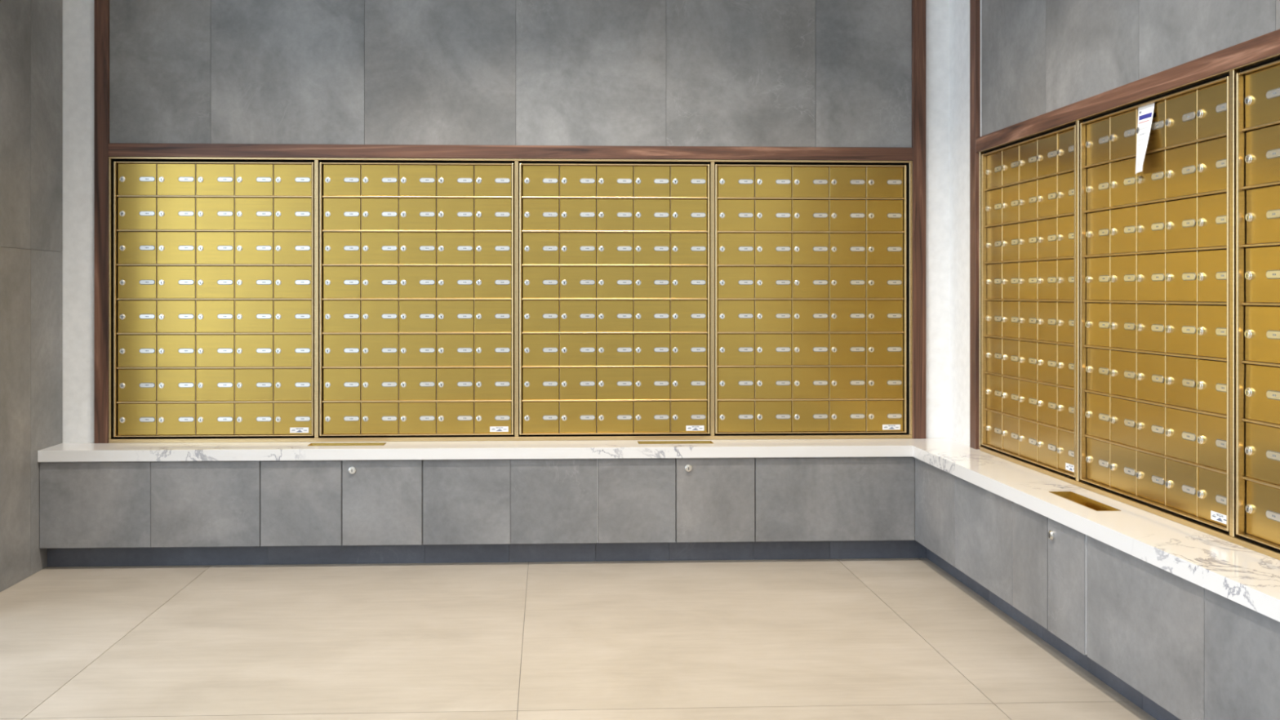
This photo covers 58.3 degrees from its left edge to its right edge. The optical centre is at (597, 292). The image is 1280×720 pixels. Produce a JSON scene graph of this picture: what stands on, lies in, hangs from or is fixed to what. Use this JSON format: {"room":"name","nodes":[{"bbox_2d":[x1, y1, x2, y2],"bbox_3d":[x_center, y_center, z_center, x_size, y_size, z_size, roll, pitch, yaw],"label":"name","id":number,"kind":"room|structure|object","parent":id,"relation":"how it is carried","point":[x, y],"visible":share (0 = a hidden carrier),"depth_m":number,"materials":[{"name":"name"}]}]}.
{"room":"mail room","nodes":[
{"label":"mail room","id":0,"kind":"room"},
{"bbox_2d":[0,0,62,591],"bbox_3d":[-2.175,-0.433,4.059,0.200,2.950,0.857,0,0,-2],"label":"wall","id":1,"kind":"structure","parent":0,"point":[31,31],"depth_m":4.21,"materials":[{"name":"concrete"}]},
{"bbox_2d":[47,540,926,566],"bbox_3d":[-0.399,1.000,4.429,3.381,0.085,0.012,0,0,-2],"label":"baseboard","id":2,"kind":"structure","parent":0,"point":[765,550],"depth_m":4.42,"materials":[{"name":"tile"}]},
{"bbox_2d":[60,0,949,443],"bbox_3d":[-0.267,-0.433,4.745,4.073,2.950,0.350,0,0,-2],"label":"wall","id":3,"kind":"structure","parent":0,"point":[77,251],"depth_m":4.50,"materials":[{"name":"white paint"}]},
{"bbox_2d":[93,0,109,443],"bbox_3d":[-1.939,-0.659,4.489,0.054,2.498,0.018,0,0,-2],"label":"trim","id":4,"kind":"structure","parent":3,"relation":"attached to","point":[101,7],"depth_m":4.48,"materials":[{"name":"brown wood"}]},
{"bbox_2d":[109,0,911,147],"bbox_3d":[-0.320,-1.243,4.564,3.186,1.330,0.008,0,0,-2],"label":"cladding","id":5,"kind":"object","parent":3,"relation":"attached to","point":[575,73],"visible":1,"depth_m":4.56,"materials":[{"name":"concrete"}]},
{"bbox_2d":[108,156,912,443],"bbox_3d":[-0.321,0.029,4.589,3.184,1.120,0.077,0,0,-2],"label":"surround","id":6,"kind":"object","parent":3,"relation":"attached to","point":[908,434],"visible":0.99,"depth_m":4.57,"materials":[{"name":"gold metal"}]},
{"bbox_2d":[113,161,314,436],"bbox_3d":[-1.507,0.027,4.534,0.775,1.079,0.066,0,0,-2],"label":"mailbox","id":7,"kind":"object","parent":6,"relation":"in","point":[214,261],"visible":1,"depth_m":4.52,"materials":[{"name":"gold metal"}]},
{"bbox_2d":[319,162,514,435],"bbox_3d":[-0.715,0.027,4.567,0.764,1.079,0.066,0,0,-2],"label":"mailbox","id":8,"kind":"object","parent":6,"relation":"in","point":[416,260],"visible":1,"depth_m":4.55,"materials":[{"name":"gold metal"}]},
{"bbox_2d":[519,163,710,435],"bbox_3d":[0.070,0.027,4.601,0.760,1.079,0.066,0,0,-2],"label":"mailbox","id":9,"kind":"object","parent":6,"relation":"in","point":[615,259],"visible":1,"depth_m":4.58,"materials":[{"name":"gold metal"}]},
{"bbox_2d":[714,164,906,434],"bbox_3d":[0.859,0.027,4.635,0.774,1.079,0.066,0,0,-2],"label":"mailbox","id":10,"kind":"object","parent":6,"relation":"in","point":[810,260],"visible":1,"depth_m":4.62,"materials":[{"name":"gold metal"}]},
{"bbox_2d":[108,142,912,160],"bbox_3d":[-0.320,-0.557,4.559,3.186,0.052,0.018,0,0,-2],"label":"trim","id":11,"kind":"structure","parent":3,"relation":"attached to","point":[115,149],"depth_m":4.55,"materials":[{"name":"brown wood"}]},
{"bbox_2d":[37,438,1279,622],"bbox_3d":[-0.258,0.611,2.780,3.522,0.042,3.576,0,0,-2],"label":"countertop","id":12,"kind":"structure","parent":3,"relation":"attached to","point":[1245,576],"depth_m":4.27,"materials":[{"name":"white stone"}]},
{"bbox_2d":[307,442,386,445],"bbox_3d":[-0.969,0.649,4.447,0.292,0.121,0.074,0,0,-2],"label":"mail slot","id":13,"kind":"object","parent":12,"relation":"attached to","point":[344,443],"visible":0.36,"depth_m":4.48,"materials":[{"name":"gold metal"}]},
{"bbox_2d":[637,440,713,444],"bbox_3d":[0.307,0.649,4.502,0.293,0.121,0.074,0,0,-2],"label":"mail slot","id":14,"kind":"object","parent":12,"relation":"attached to","point":[638,442],"visible":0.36,"depth_m":4.53,"materials":[{"name":"gold metal"}]},
{"bbox_2d":[1048,491,1121,511],"bbox_3d":[1.375,0.649,3.242,0.067,0.121,0.299,0,0,-2],"label":"mail slot","id":15,"kind":"object","parent":12,"relation":"attached to","point":[1089,503],"visible":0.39,"depth_m":3.28,"materials":[{"name":"gold metal"}]},
{"bbox_2d":[911,0,925,438],"bbox_3d":[1.298,-0.659,4.628,0.054,2.498,0.018,0,0,-2],"label":"trim","id":16,"kind":"structure","parent":3,"relation":"attached to","point":[918,6],"depth_m":4.62,"materials":[{"name":"brown wood"}]},
{"bbox_2d":[0,558,1156,719],"bbox_3d":[-1.358,1.067,1.006,6.573,0.050,7.727,0,0,-2],"label":"floor","id":17,"kind":"structure","parent":0,"point":[853,638],"depth_m":3.40,"materials":[{"name":"tile"}]},
{"bbox_2d":[39,460,261,548],"bbox_3d":[-1.681,0.797,4.396,0.813,0.320,0.190,0,0,-2],"label":"base cabinet","id":18,"kind":"object","parent":17,"relation":"on","point":[109,504],"visible":0.84,"depth_m":4.30,"materials":[{"name":"tile"}]},
{"bbox_2d":[260,459,422,546],"bbox_3d":[-0.970,0.797,4.421,0.605,0.320,0.200,0,0,-2],"label":"base cabinet","id":19,"kind":"object","parent":17,"relation":"on","point":[372,502],"visible":0.93,"depth_m":4.33,"materials":[{"name":"laminate"}]},
{"bbox_2d":[422,458,597,544],"bbox_3d":[-0.333,0.797,4.453,0.664,0.320,0.190,0,0,-2],"label":"base cabinet","id":20,"kind":"object","parent":17,"relation":"on","point":[504,500],"visible":0.94,"depth_m":4.36,"materials":[{"name":"tile"}]},
{"bbox_2d":[597,457,755,542],"bbox_3d":[0.301,0.797,4.475,0.601,0.320,0.200,0,0,-2],"label":"base cabinet","id":21,"kind":"object","parent":17,"relation":"on","point":[640,500],"visible":0.99,"depth_m":4.39,"materials":[{"name":"laminate"}]},
{"bbox_2d":[755,456,915,542],"bbox_3d":[0.913,0.797,4.506,0.618,0.320,0.190,0,0,-2],"label":"base cabinet","id":22,"kind":"object","parent":17,"relation":"on","point":[797,499],"visible":0.83,"depth_m":4.41,"materials":[{"name":"laminate"}]},
{"bbox_2d":[915,457,1047,629],"bbox_3d":[1.346,0.797,3.840,0.190,0.320,1.177,0,0,-2],"label":"base cabinet","id":23,"kind":"object","parent":17,"relation":"on","point":[1000,543],"visible":0.66,"depth_m":3.70,"materials":[{"name":"laminate"}]},
{"bbox_2d":[1047,517,1087,655],"bbox_3d":[1.371,0.797,3.134,0.202,0.320,0.229,0,0,-2],"label":"base cabinet","id":24,"kind":"object","parent":17,"relation":"on","point":[1067,547],"visible":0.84,"depth_m":3.12,"materials":[{"name":"tile"}]},
{"bbox_2d":[1087,535,1279,719],"bbox_3d":[1.423,0.797,2.044,0.190,0.320,1.948,0,0,-2],"label":"base cabinet","id":25,"kind":"object","parent":17,"relation":"on","point":[1197,652],"visible":0.7,"depth_m":2.57,"materials":[{"name":"laminate"}]},
{"bbox_2d":[949,0,981,445],"bbox_3d":[1.754,-0.433,1.064,0.350,2.950,7.177,0,0,-2],"label":"wall","id":26,"kind":"structure","parent":0,"point":[959,10],"depth_m":4.53,"materials":[{"name":"paint tile"},{"name":"grout"}]},
{"bbox_2d":[969,0,980,448],"bbox_3d":[1.430,-0.659,4.338,0.018,2.498,0.060,0,0,-2],"label":"trim","id":27,"kind":"structure","parent":26,"relation":"attached to","point":[975,5],"depth_m":4.31,"materials":[{"name":"brown wood"}]},
{"bbox_2d":[926,548,1180,719],"bbox_3d":[1.370,1.000,2.790,0.012,0.085,3.437,0,0,-2],"label":"baseboard","id":28,"kind":"structure","parent":26,"relation":"attached to","point":[1156,711],"depth_m":3.31,"materials":[{"name":"tile"}]},
{"bbox_2d":[975,29,1279,152],"bbox_3d":[1.484,-0.552,3.068,0.018,0.054,2.484,0,0,-2],"label":"trim","id":29,"kind":"structure","parent":26,"relation":"attached to","point":[1267,45],"depth_m":3.07,"materials":[{"name":"brown wood"}]},
{"bbox_2d":[978,53,1279,559],"bbox_3d":[1.515,0.029,3.054,0.077,1.120,2.451,0,0,-2],"label":"surround","id":30,"kind":"object","parent":26,"relation":"attached to","point":[1231,536],"visible":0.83,"depth_m":2.93,"materials":[{"name":"gold metal"}]},
{"bbox_2d":[981,124,1075,477],"bbox_3d":[1.475,0.027,3.881,0.066,1.079,0.759,0,0,-2],"label":"mailbox","id":31,"kind":"object","parent":30,"relation":"in","point":[1028,187],"visible":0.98,"depth_m":3.86,"materials":[{"name":"gold metal"}]},
{"bbox_2d":[1080,75,1229,531],"bbox_3d":[1.509,0.027,3.093,0.066,1.079,0.759,0,0,-2],"label":"mailbox","id":32,"kind":"object","parent":30,"relation":"in","point":[1154,241],"visible":0.94,"depth_m":3.05,"materials":[{"name":"gold metal"}]},
{"bbox_2d":[1135,102,1155,173],"bbox_3d":[1.474,-0.415,3.106,0.030,0.183,0.085,0,0,-2],"label":"flyer","id":33,"kind":"object","parent":32,"relation":"attached to","point":[1145,113],"visible":1,"depth_m":3.10,"materials":[{"name":"white paper"}]},
{"bbox_2d":[1235,59,1279,549],"bbox_3d":[1.543,0.027,2.305,0.066,1.079,0.759,0,0,-2],"label":"mailbox","id":34,"kind":"object","parent":30,"relation":"in","point":[1258,88],"visible":1,"depth_m":2.62,"materials":[{"name":"gold metal"}]},
{"bbox_2d":[981,0,1279,136],"bbox_3d":[1.490,-1.243,3.053,0.008,1.330,2.453,0,0,-2],"label":"cladding","id":35,"kind":"object","parent":26,"relation":"attached to","point":[1039,57],"visible":0.95,"depth_m":3.44,"materials":[{"name":"concrete"}]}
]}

